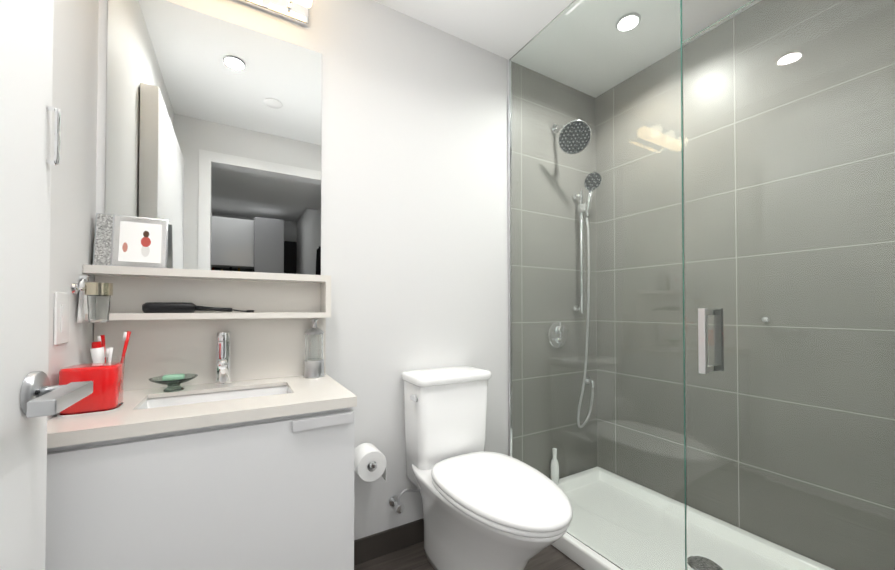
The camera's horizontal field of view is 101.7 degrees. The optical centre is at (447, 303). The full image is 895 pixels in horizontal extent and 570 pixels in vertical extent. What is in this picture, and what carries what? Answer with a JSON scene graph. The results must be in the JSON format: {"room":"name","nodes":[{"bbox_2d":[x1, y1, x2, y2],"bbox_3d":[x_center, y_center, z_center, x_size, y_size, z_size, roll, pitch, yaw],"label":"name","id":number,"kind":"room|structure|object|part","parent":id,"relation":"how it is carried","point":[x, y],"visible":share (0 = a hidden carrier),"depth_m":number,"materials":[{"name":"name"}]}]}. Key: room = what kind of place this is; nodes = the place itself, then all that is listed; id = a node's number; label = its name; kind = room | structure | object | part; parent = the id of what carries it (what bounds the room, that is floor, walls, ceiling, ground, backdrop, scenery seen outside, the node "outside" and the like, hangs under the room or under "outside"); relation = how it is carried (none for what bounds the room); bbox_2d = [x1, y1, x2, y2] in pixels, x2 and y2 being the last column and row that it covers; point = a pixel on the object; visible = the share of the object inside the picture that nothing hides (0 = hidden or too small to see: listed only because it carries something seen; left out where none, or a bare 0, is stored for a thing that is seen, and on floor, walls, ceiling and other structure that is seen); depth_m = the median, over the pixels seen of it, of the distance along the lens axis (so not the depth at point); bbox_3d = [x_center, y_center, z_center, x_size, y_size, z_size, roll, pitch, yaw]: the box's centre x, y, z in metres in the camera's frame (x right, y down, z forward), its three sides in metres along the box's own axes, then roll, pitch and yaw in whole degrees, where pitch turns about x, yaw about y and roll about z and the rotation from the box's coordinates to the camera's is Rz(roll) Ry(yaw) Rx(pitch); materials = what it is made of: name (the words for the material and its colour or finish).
{"room":"bathroom","nodes":[
{"label":"bathroom","id":0,"kind":"room"},
{"bbox_2d":[47,0,98,420],"bbox_3d":[-0.723,-0.188,0.382,0.100,2.554,1.720,0,-1,-30],"label":"wall","id":1,"kind":"structure","parent":0,"point":[74,101],"depth_m":0.99,"materials":[{"name":"white paint"}]},
{"bbox_2d":[0,0,53,569],"bbox_3d":[-0.561,0.034,0.279,0.067,2.092,0.945,0,-1,-30],"label":"door","id":2,"kind":"structure","parent":1,"relation":"in","point":[26,54],"depth_m":0.62,"materials":[{"name":"white paint"}]},
{"bbox_2d":[20,371,49,414],"bbox_3d":[-0.728,0.158,0.645,0.013,0.076,0.076,0,-1,-30],"label":"rose","id":3,"kind":"object","parent":2,"relation":"attached to","point":[33,382],"visible":0.46,"depth_m":0.62,"materials":[{"name":"silver metal"}]},
{"bbox_2d":[26,381,92,417],"bbox_3d":[-0.662,0.157,0.606,0.066,0.024,0.166,0,-1,-30],"label":"door lever","id":4,"kind":"object","parent":3,"relation":"attached to","point":[45,389],"depth_m":0.58,"materials":[{"name":"silver metal"}]},
{"bbox_3d":[-0.647,0.157,0.615,0.032,0.024,0.166,0,-1,-30],"label":"door lever blade","id":5,"kind":"part","parent":4,"relation":"part of","materials":[{"name":"silver metal"}]},
{"bbox_2d":[46,106,60,164],"bbox_3d":[-0.750,-0.320,0.695,0.018,0.111,0.008,0,-1,-30],"label":"hook","id":6,"kind":"object","parent":2,"relation":"attached to","point":[56,161],"visible":1,"depth_m":0.69,"materials":[{"name":"silver metal"}]},
{"bbox_2d":[54,292,68,344],"bbox_3d":[-0.976,0.037,0.924,0.008,0.130,0.078,0,-1,-30],"label":"light switch","id":7,"kind":"object","parent":1,"relation":"attached to","point":[61,317],"visible":1,"depth_m":0.91,"materials":[{"name":"white plastic"}]},
{"bbox_2d":[77,275,88,322],"bbox_3d":[-1.035,-0.015,1.037,0.021,0.137,0.077,0,-1,-30],"label":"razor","id":8,"kind":"object","parent":1,"relation":"hanging from","point":[82,306],"visible":0.85,"depth_m":1.02,"materials":[{"name":"white"}]},
{"bbox_2d":[72,282,112,322],"bbox_3d":[-0.988,-0.003,1.017,0.080,0.110,0.058,0,-1,-30],"label":"tumbler","id":9,"kind":"object","parent":1,"relation":"attached to","point":[99,295],"visible":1,"depth_m":1.00,"materials":[{"name":"clear glass"}]},
{"bbox_3d":[-1.011,-0.040,1.004,0.018,0.010,0.010,0,-1,-30],"label":"arm","id":10,"kind":"part","parent":9,"relation":"part of"},
{"bbox_3d":[-0.978,0.002,1.023,0.051,0.100,0.051,0,-1,-30],"label":"glass","id":11,"kind":"part","parent":9,"relation":"part of","materials":[{"name":"clear glass"}]},
{"bbox_2d":[96,0,507,539],"bbox_3d":[-0.090,-0.168,1.801,2.619,2.554,0.100,0,-1,-30],"label":"wall","id":12,"kind":"structure","parent":0,"point":[414,189],"depth_m":1.67,"materials":[{"name":"white paint"}]},
{"bbox_2d":[83,264,330,319],"bbox_3d":[-0.778,-0.029,1.276,0.700,0.162,0.110,0,-1,-30],"label":"shelf unit","id":13,"kind":"object","parent":12,"relation":"attached to","point":[267,295],"visible":0.88,"depth_m":1.27,"materials":[{"name":"white laminate"}]},
{"bbox_2d":[93,213,168,267],"bbox_3d":[-0.998,-0.195,1.157,0.178,0.167,0.049,0,-1,-30],"label":"picture frame","id":14,"kind":"object","parent":13,"relation":"on","point":[129,241],"visible":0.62,"depth_m":1.15,"materials":[{"name":"silver metal"}]},
{"bbox_2d":[118,221,161,262],"bbox_3d":[-0.974,-0.195,1.158,0.104,0.129,0.022,0,-1,-30],"label":"photo","id":15,"kind":"object","parent":14,"relation":"attached to","point":[138,241],"depth_m":1.16},
{"bbox_2d":[142,302,254,312],"bbox_3d":[-0.832,0.013,1.236,0.315,0.034,0.056,0,-1,-30],"label":"hairbrush","id":16,"kind":"object","parent":13,"relation":"on","point":[166,307],"visible":1,"depth_m":1.18,"materials":[{"name":"black plastic"}]},
{"bbox_3d":[-0.803,0.017,1.254,0.108,0.022,0.019,0,-1,-30],"label":"handle","id":17,"kind":"part","parent":16,"relation":"part of","materials":[{"name":"black plastic"}]},
{"bbox_2d":[94,318,325,390],"bbox_3d":[-0.803,0.167,1.315,0.700,0.230,0.012,0,-1,-30],"label":"backsplash","id":18,"kind":"structure","parent":12,"relation":"attached to","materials":[{"name":"white stone"}]},
{"bbox_2d":[105,0,321,274],"bbox_3d":[-0.804,-0.571,1.330,0.660,0.922,0.004,0,-1,-30],"label":"mirror","id":19,"kind":"object","parent":12,"relation":"attached to","point":[213,140],"visible":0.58,"depth_m":1.31,"materials":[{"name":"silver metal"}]},
{"bbox_2d":[236,0,311,25],"bbox_3d":[-0.731,-1.168,1.302,0.460,0.090,0.139,0,-1,-30],"label":"vanity light","id":20,"kind":"object","parent":12,"relation":"attached to","point":[296,11],"visible":1,"depth_m":1.41,"materials":[{"name":"silver metal"}]},
{"bbox_3d":[-0.576,-1.167,1.353,0.136,0.072,0.072,0,-1,-30],"label":"lamp shade","id":21,"kind":"part","parent":20,"relation":"part of","materials":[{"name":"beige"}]},
{"bbox_2d":[354,443,385,481],"bbox_3d":[-0.329,0.653,1.498,0.120,0.133,0.161,0,-1,-30],"label":"toilet paper","id":22,"kind":"object","parent":12,"relation":"attached to","point":[369,462],"visible":0.94,"depth_m":1.45,"materials":[{"name":"white paper"}]},
{"bbox_2d":[354,518,423,565],"bbox_3d":[-0.083,1.058,1.723,0.961,0.100,0.010,0,-1,-30],"label":"baseboard","id":23,"kind":"structure","parent":12,"relation":"attached to","point":[376,545],"depth_m":1.61,"materials":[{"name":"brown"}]},
{"bbox_2d":[507,59,509,455],"bbox_3d":[0.334,-0.115,1.986,0.008,2.452,0.009,0,-1,-30],"label":"trim","id":24,"kind":"structure","parent":12,"relation":"attached to","point":[508,273],"depth_m":1.98,"materials":[{"name":"silver metal"}]},
{"bbox_2d":[354,541,584,569],"bbox_3d":[0.342,1.148,1.039,2.619,0.100,1.820,0,-1,-30],"label":"floor","id":25,"kind":"structure","parent":0,"point":[549,557],"depth_m":1.56,"materials":[{"name":"brown wood"}]},
{"bbox_2d":[45,318,356,569],"bbox_3d":[-0.689,0.574,1.115,0.700,1.049,0.463,0,-1,-30],"label":"bathroom vanity","id":26,"kind":"object","parent":25,"relation":"on","point":[250,466],"visible":0.94,"depth_m":0.97,"materials":[{"name":"white wood"}]},
{"bbox_2d":[47,374,356,447],"bbox_3d":[-0.690,0.294,1.120,0.700,0.030,0.459,0,-1,-30],"label":"countertop","id":27,"kind":"structure","parent":26,"relation":"on","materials":[{"name":"white stone"}]},
{"bbox_2d":[57,362,123,418],"bbox_3d":[-0.914,0.217,0.939,0.114,0.118,0.109,0,-1,-30],"label":"canister","id":28,"kind":"object","parent":27,"relation":"on","point":[105,396],"visible":0.94,"depth_m":0.91,"materials":[{"name":"red plastic"}]},
{"bbox_2d":[90,331,130,381],"bbox_3d":[-1.002,0.180,1.087,0.090,0.196,0.072,0,-1,-30],"label":"toothbrushes","id":29,"kind":"object","parent":28,"relation":"in","point":[100,353],"visible":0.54,"depth_m":1.06,"materials":[{"name":"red plastic"}]},
{"bbox_3d":[-1.006,0.218,1.084,0.072,0.120,0.072,0,-1,-30],"label":"glass","id":30,"kind":"part","parent":29,"relation":"part of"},
{"bbox_2d":[149,374,197,391],"bbox_3d":[-0.885,0.255,1.179,0.128,0.050,0.128,0,-1,-30],"label":"soap dish","id":31,"kind":"object","parent":27,"relation":"on","point":[173,382],"visible":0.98,"depth_m":1.16,"materials":[{"name":"green glass"}]},
{"bbox_2d":[137,385,291,409],"bbox_3d":[-0.701,0.367,1.132,0.424,0.150,0.232,0,-1,-30],"label":"basin","id":32,"kind":"object","parent":27,"relation":"in","point":[161,400],"depth_m":1.18,"materials":[{"name":"white ceramic"}]},
{"bbox_2d":[214,332,231,384],"bbox_3d":[-0.767,0.190,1.246,0.052,0.182,0.132,0,-1,-30],"label":"faucet","id":33,"kind":"object","parent":27,"relation":"on","point":[223,362],"visible":0.96,"depth_m":1.26,"materials":[{"name":"silver metal"}]},
{"bbox_3d":[-0.757,0.199,1.228,0.026,0.033,0.092,0,-1,-30],"label":"spout","id":34,"kind":"part","parent":33,"relation":"part of","materials":[{"name":"silver metal"}]},
{"bbox_2d":[304,319,324,377],"bbox_3d":[-0.519,0.171,1.420,0.078,0.224,0.078,0,-1,-30],"label":"soap dispenser","id":35,"kind":"object","parent":27,"relation":"on","point":[314,364],"visible":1,"depth_m":1.39,"materials":[{"name":"clear glass"}]},
{"bbox_3d":[-0.519,0.169,1.420,0.066,0.100,0.066,0,-1,-30],"label":"glass","id":36,"kind":"part","parent":35,"relation":"part of","materials":[{"name":"clear glass"}]},
{"bbox_3d":[-0.357,0.340,1.052,0.167,0.028,0.014,0,-1,-30],"label":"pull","id":37,"kind":"part","parent":26,"relation":"part of","materials":[{"name":"white metal"}]},
{"bbox_2d":[388,366,572,569],"bbox_3d":[0.120,0.702,1.398,0.434,0.802,0.785,0,-1,-30],"label":"toilet","id":38,"kind":"object","parent":25,"relation":"on","point":[482,509],"visible":1,"depth_m":1.39,"materials":[{"name":"white ceramic"}]},
{"bbox_3d":[-0.204,0.884,1.573,0.036,0.036,0.018,0,-1,-30],"label":"supply knob","id":39,"kind":"part","parent":38,"relation":"part of","materials":[{"name":"silver metal"}]},
{"bbox_3d":[-0.137,0.390,1.494,0.010,0.018,0.060,0,-1,-30],"label":"lever","id":40,"kind":"part","parent":38,"relation":"part of","materials":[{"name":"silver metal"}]},
{"bbox_3d":[-0.005,0.560,1.660,0.360,0.433,0.199,0,-1,-30],"label":"tank","id":41,"kind":"part","parent":38,"relation":"part of","materials":[{"name":"white ceramic"}]},
{"bbox_3d":[-0.002,0.324,1.659,0.380,0.040,0.213,0,-1,-30],"label":"tank lid","id":42,"kind":"part","parent":38,"relation":"part of","materials":[{"name":"white ceramic"}]},
{"bbox_3d":[0.191,0.679,1.321,0.386,0.019,0.566,0,-1,-30],"label":"seat","id":43,"kind":"part","parent":38,"relation":"part of","materials":[{"name":"white plastic"}]},
{"bbox_3d":[0.192,0.651,1.320,0.388,0.034,0.577,0,-1,-30],"label":"lid","id":44,"kind":"part","parent":38,"relation":"part of","materials":[{"name":"white plastic"}]},
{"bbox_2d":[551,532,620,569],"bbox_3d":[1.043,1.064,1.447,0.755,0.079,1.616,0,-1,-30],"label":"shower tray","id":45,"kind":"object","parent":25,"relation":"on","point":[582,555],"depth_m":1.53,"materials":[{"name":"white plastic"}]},
{"bbox_2d":[509,0,894,569],"bbox_3d":[0.747,-0.165,1.292,0.120,2.369,1.618,0,-1,-30],"label":"shower","id":46,"kind":"object","parent":45,"relation":"on","point":[702,300],"visible":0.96,"depth_m":1.14,"materials":[{"name":"teal"}]},
{"bbox_3d":[0.565,-0.160,1.605,0.010,2.369,0.891,0,-1,-30],"label":"panel","id":47,"kind":"part","parent":46,"relation":"part of","materials":[{"name":"clear glass"}]},
{"bbox_3d":[0.789,-0.166,1.219,0.009,2.367,0.001,0,-1,-30],"label":"edge panel","id":48,"kind":"part","parent":46,"relation":"part of","materials":[{"name":"teal"}]},
{"bbox_3d":[0.790,0.068,1.213,0.009,1.884,0.001,0,-1,-30],"label":"edge door","id":49,"kind":"part","parent":46,"relation":"part of","materials":[{"name":"teal"}]},
{"bbox_3d":[0.804,0.027,1.132,0.046,0.016,0.016,0,-1,-30],"label":"pull post","id":50,"kind":"part","parent":46,"relation":"part of","materials":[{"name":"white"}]},
{"bbox_3d":[0.804,0.203,1.130,0.046,0.016,0.016,0,-1,-30],"label":"pull post","id":51,"kind":"part","parent":46,"relation":"part of","materials":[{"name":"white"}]},
{"bbox_3d":[0.969,0.063,0.906,0.010,1.886,0.710,0,-1,-30],"label":"door","id":52,"kind":"part","parent":46,"relation":"part of","materials":[{"name":"clear glass"}]},
{"bbox_2d":[373,0,751,58],"bbox_3d":[0.342,-1.405,1.074,2.619,0.100,1.820,0,-1,-30],"label":"ceiling","id":53,"kind":"structure","parent":0,"point":[507,29],"depth_m":1.71,"materials":[{"name":"white paint"}]}
]}

